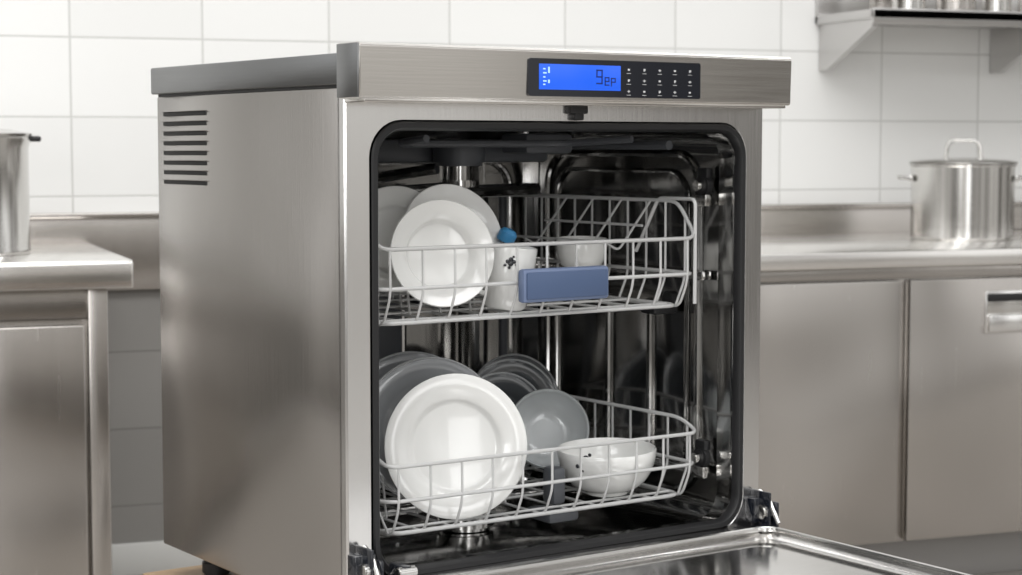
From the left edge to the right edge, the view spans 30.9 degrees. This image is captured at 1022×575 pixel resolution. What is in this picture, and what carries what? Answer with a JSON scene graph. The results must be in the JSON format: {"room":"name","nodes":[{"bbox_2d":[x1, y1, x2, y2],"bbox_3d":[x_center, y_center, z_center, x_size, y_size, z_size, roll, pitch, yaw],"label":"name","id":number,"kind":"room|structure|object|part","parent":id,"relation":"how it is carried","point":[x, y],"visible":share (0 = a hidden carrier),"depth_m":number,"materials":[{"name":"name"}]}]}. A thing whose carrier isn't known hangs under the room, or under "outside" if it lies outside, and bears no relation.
{"room":"commercial kitchen","nodes":[
{"label":"commercial kitchen","id":0,"kind":"room"},
{"bbox_2d":[0,0,1021,543],"bbox_3d":[0.101,-0.729,5.531,10.000,3.000,0.100,-2,5,-20],"label":"wall","id":1,"kind":"structure","parent":0,"point":[75,75],"depth_m":5.29,"materials":[{"name":"tile"}]},
{"bbox_2d":[112,541,202,574],"bbox_3d":[0.121,0.726,5.589,10.000,0.090,0.014,-2,5,-20],"label":"baseboard","id":2,"kind":"structure","parent":1,"relation":"attached to","point":[138,558],"depth_m":5.17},
{"bbox_2d":[30,201,1021,289],"bbox_3d":[0.126,-0.133,5.508,10.000,0.214,0.044,-2,5,-20],"label":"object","id":3,"kind":"structure","parent":1,"relation":"attached to","point":[134,236],"depth_m":5.11,"materials":[{"name":"metal"}]},
{"bbox_2d":[815,0,1021,73],"bbox_3d":[1.956,-0.818,5.960,2.015,0.250,0.349,-2,5,-20],"label":"wall shelf","id":4,"kind":"object","parent":1,"relation":"attached to","point":[843,24],"visible":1,"depth_m":5.67,"materials":[{"name":"metal"}]},
{"bbox_2d":[869,0,892,8],"bbox_3d":[1.115,-0.901,5.567,0.074,0.130,0.074,-2,5,-20],"label":"steel canister","id":5,"kind":"object","parent":4,"relation":"on","point":[872,3],"visible":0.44,"depth_m":5.54,"materials":[{"name":"silver metal"}]},
{"bbox_2d":[893,0,925,8],"bbox_3d":[1.212,-0.920,5.622,0.106,0.160,0.106,-2,5,-20],"label":"steel canister","id":6,"kind":"object","parent":4,"relation":"on","point":[911,4],"visible":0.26,"depth_m":5.58,"materials":[{"name":"silver metal"}]},
{"bbox_2d":[936,0,975,9],"bbox_3d":[1.365,-0.909,5.669,0.127,0.130,0.127,-2,5,-20],"label":"steel canister","id":7,"kind":"object","parent":4,"relation":"on","point":[940,4],"visible":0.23,"depth_m":5.62,"materials":[{"name":"silver metal"}]},
{"bbox_2d":[981,0,1011,10],"bbox_3d":[1.500,-0.912,5.707,0.095,0.130,0.095,-2,5,-20],"label":"steel canister","id":8,"kind":"object","parent":4,"relation":"on","point":[986,5],"visible":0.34,"depth_m":5.67,"materials":[{"name":"silver metal"}]},
{"bbox_2d":[1018,0,1021,11],"bbox_3d":[1.632,-0.926,5.754,0.106,0.150,0.106,-2,5,-20],"label":"steel canister","id":9,"kind":"object","parent":4,"relation":"on","point":[1019,1],"visible":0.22,"depth_m":5.75,"materials":[{"name":"silver metal"}]},
{"bbox_2d":[576,453,590,471],"bbox_3d":[0.122,0.286,3.009,0.036,0.033,0.005,2,5,23],"label":"decal","id":10,"kind":"object","parent":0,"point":[589,454],"visible":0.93,"depth_m":3.01},
{"bbox_2d":[973,570,1021,574],"bbox_3d":[1.495,1.087,1.831,10.000,0.050,8.250,-2,5,-20],"label":"floor","id":11,"kind":"structure","parent":0,"point":[1017,572],"depth_m":5.18,"materials":[{"name":"tile"}]},
{"bbox_2d":[0,242,133,574],"bbox_3d":[-1.730,0.393,4.413,1.537,0.935,0.804,-2,5,-20],"label":"cabinet","id":12,"kind":"object","parent":11,"relation":"on","point":[55,471],"depth_m":4.25,"materials":[{"name":"silver metal"}]},
{"bbox_2d":[0,129,40,255],"bbox_3d":[-1.310,-0.252,4.476,0.336,0.339,0.316,-2,5,-20],"label":"pot","id":13,"kind":"object","parent":12,"relation":"on","point":[14,156],"visible":1,"depth_m":4.41,"materials":[{"name":"metal"}]},
{"bbox_3d":[-1.319,-0.377,4.463,0.316,0.023,0.316,-2,5,-20],"label":"lid","id":14,"kind":"part","parent":13,"relation":"part of","materials":[{"name":"metal"}]},
{"bbox_3d":[-1.170,-0.364,4.519,0.038,0.014,0.040,-2,5,-20],"label":"handle","id":15,"kind":"part","parent":13,"relation":"part of","materials":[{"name":"black rubber"}]},
{"bbox_3d":[-1.282,0.455,4.195,0.627,0.725,0.028,-2,5,-20],"label":"cabinet door","id":16,"kind":"part","parent":12,"relation":"part of","materials":[{"name":"metal"}]},
{"bbox_2d":[0,242,133,291],"bbox_3d":[-1.730,-0.040,4.380,1.537,0.067,0.804,-2,5,-20],"label":"countertop","id":17,"kind":"structure","parent":12,"relation":"on","point":[48,266],"depth_m":4.23,"materials":[{"name":"metal"}]},
{"bbox_2d":[142,565,237,574],"bbox_3d":[-0.087,0.725,3.200,0.885,0.458,0.670,-3,5,-35],"label":"stand","id":18,"kind":"object","parent":11,"relation":"on","point":[192,570],"visible":0.09,"depth_m":3.21,"materials":[{"name":"brown wood"}]},
{"bbox_2d":[151,42,969,574],"bbox_3d":[0.102,0.079,2.858,0.818,0.883,1.357,-3,5,-35],"label":"dishwasher","id":19,"kind":"object","parent":18,"relation":"on","point":[277,322],"depth_m":2.97,"materials":[{"name":"metal"}]},
{"bbox_3d":[-0.094,-0.349,3.114,0.812,0.045,0.661,-3,5,-35],"label":"lid","id":20,"kind":"part","parent":19,"relation":"part of","materials":[{"name":"metal"}]},
{"bbox_3d":[-0.416,0.080,2.925,0.018,0.772,0.633,-3,5,-35],"label":"panel","id":21,"kind":"part","parent":19,"relation":"part of","materials":[{"name":"metal"}]},
{"bbox_2d":[378,186,419,291],"bbox_3d":[-0.183,-0.077,2.932,0.170,0.167,0.049,-2,5,-23],"label":"plate","id":22,"kind":"object","parent":19,"relation":"in","point":[393,201],"visible":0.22,"depth_m":2.93,"materials":[{"name":"ceramic"}]},
{"bbox_2d":[379,351,437,490],"bbox_3d":[-0.161,0.218,2.995,0.232,0.229,0.052,-1,5,-16],"label":"dinner plate","id":23,"kind":"object","parent":19,"relation":"in","point":[389,362],"visible":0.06,"depth_m":2.99,"materials":[{"name":"white ceramic"}]},
{"bbox_2d":[379,357,480,498],"bbox_3d":[-0.127,0.226,2.934,0.234,0.231,0.052,-1,5,-16],"label":"dinner plate","id":24,"kind":"object","parent":19,"relation":"in","point":[397,382],"visible":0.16,"depth_m":2.92,"materials":[{"name":"white ceramic"}]},
{"bbox_2d":[390,199,493,306],"bbox_3d":[-0.108,-0.053,2.835,0.166,0.164,0.056,-1,5,-17],"label":"plate","id":25,"kind":"object","parent":19,"relation":"in","point":[432,222],"visible":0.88,"depth_m":2.84,"materials":[{"name":"ceramic"}]},
{"bbox_2d":[405,184,502,242],"bbox_3d":[-0.094,-0.081,2.943,0.176,0.167,0.066,-3,5,-30],"label":"plate","id":26,"kind":"object","parent":19,"relation":"in","point":[468,198],"visible":0.09,"depth_m":2.97,"materials":[{"name":"ceramic"}]},
{"bbox_2d":[384,374,526,518],"bbox_3d":[-0.086,0.246,2.879,0.226,0.223,0.052,-1,5,-13],"label":"dinner plate","id":27,"kind":"object","parent":19,"relation":"in","point":[447,416],"visible":0.91,"depth_m":2.88,"materials":[{"name":"ceramic"}]},
{"bbox_3d":[-0.007,-0.083,2.970,0.032,0.030,0.030,0,4,2],"label":"bottle cap","id":28,"kind":"part","parent":19,"relation":"part of","materials":[{"name":"blue plastic"}]},
{"bbox_2d":[478,247,536,310],"bbox_3d":[-0.011,-0.017,2.930,0.107,0.107,0.084,1,4,8],"label":"mug","id":29,"kind":"object","parent":19,"relation":"in","point":[498,297],"visible":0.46,"depth_m":2.90,"materials":[{"name":"white ceramic"}]},
{"bbox_2d":[504,256,515,268],"bbox_3d":[0.000,-0.039,2.885,0.023,0.021,0.002,0,4,2],"label":"decal","id":30,"kind":"object","parent":29,"relation":"attached to","point":[511,260],"visible":0.88,"depth_m":2.88},
{"bbox_2d":[481,372,536,467],"bbox_3d":[-0.018,0.236,3.222,0.178,0.177,0.039,-2,5,-25],"label":"plate","id":31,"kind":"object","parent":19,"relation":"in","point":[514,386],"visible":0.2,"depth_m":3.23,"materials":[{"name":"grey ceramic"}]},
{"bbox_2d":[478,359,554,389],"bbox_3d":[0.000,0.220,3.300,0.186,0.184,0.040,-2,5,-25],"label":"plate","id":32,"kind":"object","parent":19,"relation":"in","point":[528,371],"visible":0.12,"depth_m":3.31,"materials":[{"name":"grey ceramic"}]},
{"bbox_2d":[477,354,557,389],"bbox_3d":[0.004,0.213,3.381,0.186,0.184,0.040,-2,5,-25],"label":"plate","id":33,"kind":"object","parent":19,"relation":"in","point":[535,362],"visible":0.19,"depth_m":3.39,"materials":[{"name":"grey ceramic"}]},
{"bbox_3d":[0.084,0.086,2.890,0.800,0.765,0.030,-3,5,-35],"label":"frame","id":34,"kind":"part","parent":19,"relation":"part of","materials":[{"name":"metal"}]},
{"bbox_2d":[515,389,588,468],"bbox_3d":[0.064,0.242,3.181,0.140,0.134,0.092,0,4,-4],"label":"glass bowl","id":35,"kind":"object","parent":19,"relation":"in","point":[551,418],"visible":0.71,"depth_m":3.21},
{"bbox_2d":[370,129,734,565],"bbox_3d":[-0.082,0.070,3.131,0.711,0.690,0.594,-3,5,-35],"label":"tub","id":36,"kind":"object","parent":19,"relation":"in","point":[643,338],"depth_m":3.16,"materials":[{"name":"metal"}]},
{"bbox_3d":[0.084,-0.005,2.882,0.166,0.052,0.021,-3,5,-35],"label":"rack handle","id":37,"kind":"part","parent":19,"relation":"part of","materials":[{"name":"blue plastic"}]},
{"bbox_3d":[0.107,-0.281,2.826,0.797,0.006,0.056,-3,5,-35],"label":"panel underside trim","id":38,"kind":"part","parent":19,"relation":"part of","materials":[{"name":"metal"}]},
{"bbox_3d":[0.107,-0.322,2.819,0.814,0.079,0.062,-3,5,-35],"label":"control panel","id":39,"kind":"part","parent":19,"relation":"part of","materials":[{"name":"metal"}]},
{"bbox_2d":[556,236,606,266],"bbox_3d":[0.123,-0.060,3.190,0.090,0.053,0.090,0,4,-5],"label":"porcelain cup","id":40,"kind":"object","parent":19,"relation":"in","point":[588,254],"visible":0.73,"depth_m":3.16,"materials":[{"name":"white ceramic"}]},
{"bbox_3d":[0.101,0.420,2.895,0.705,0.012,0.065,-3,5,-35],"label":"sill plate","id":41,"kind":"part","parent":19,"relation":"part of","materials":[{"name":"metal"}]},
{"bbox_2d":[557,437,656,496],"bbox_3d":[0.159,0.303,3.079,0.166,0.082,0.166,1,4,10],"label":"rice bowl","id":42,"kind":"object","parent":19,"relation":"in","point":[622,456],"visible":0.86,"depth_m":3.03,"materials":[{"name":"ceramic"}]},
{"bbox_3d":[0.299,0.458,2.599,0.790,0.044,0.660,-3,5,-35],"label":"door","id":43,"kind":"part","parent":19,"relation":"part of","materials":[{"name":"metal"}]},
{"bbox_2d":[758,230,1021,574],"bbox_3d":[1.202,0.321,5.437,2.450,0.920,0.882,-2,5,-20],"label":"cabinet","id":44,"kind":"object","parent":11,"relation":"on","point":[890,390],"depth_m":4.94,"materials":[{"name":"silver metal"}]},
{"bbox_3d":[0.642,0.343,4.804,0.825,0.705,0.028,-2,5,-20],"label":"cabinet door","id":45,"kind":"part","parent":44,"relation":"part of","materials":[{"name":"metal"}]},
{"bbox_2d":[761,230,1021,270],"bbox_3d":[1.202,-0.115,5.404,2.450,0.045,0.880,-2,5,-20],"label":"countertop","id":46,"kind":"structure","parent":44,"relation":"on","point":[859,250],"depth_m":4.95,"materials":[{"name":"metal"}]},
{"bbox_2d":[897,138,1021,240],"bbox_3d":[1.337,-0.294,5.471,0.320,0.300,0.318,-3,5,-35],"label":"stockpot","id":47,"kind":"object","parent":44,"relation":"on","point":[953,199],"visible":1,"depth_m":5.35,"materials":[{"name":"metal"}]},
{"bbox_3d":[1.171,-0.326,5.498,0.044,0.020,0.110,1,4,10],"label":"handle","id":48,"kind":"part","parent":47,"relation":"part of","materials":[{"name":"metal"}]},
{"bbox_3d":[1.337,-0.412,5.462,0.115,0.062,0.012,1,4,10],"label":"lid handle","id":49,"kind":"part","parent":47,"relation":"part of","materials":[{"name":"metal"}]},
{"bbox_3d":[1.337,-0.375,5.465,0.318,0.019,0.318,1,4,10],"label":"lid","id":50,"kind":"part","parent":47,"relation":"part of","materials":[{"name":"metal"}]},
{"bbox_3d":[1.504,-0.322,5.440,0.044,0.020,0.110,1,4,10],"label":"handle","id":51,"kind":"part","parent":47,"relation":"part of","materials":[{"name":"metal"}]},
{"bbox_3d":[1.422,0.321,5.087,0.775,0.705,0.028,-2,5,-20],"label":"cabinet door","id":52,"kind":"part","parent":44,"relation":"part of","materials":[{"name":"metal"}]},
{"bbox_3d":[1.367,0.065,5.020,0.180,0.115,0.026,-2,5,-20],"label":"door pull","id":53,"kind":"part","parent":44,"relation":"part of","materials":[{"name":"metal"}]}
]}

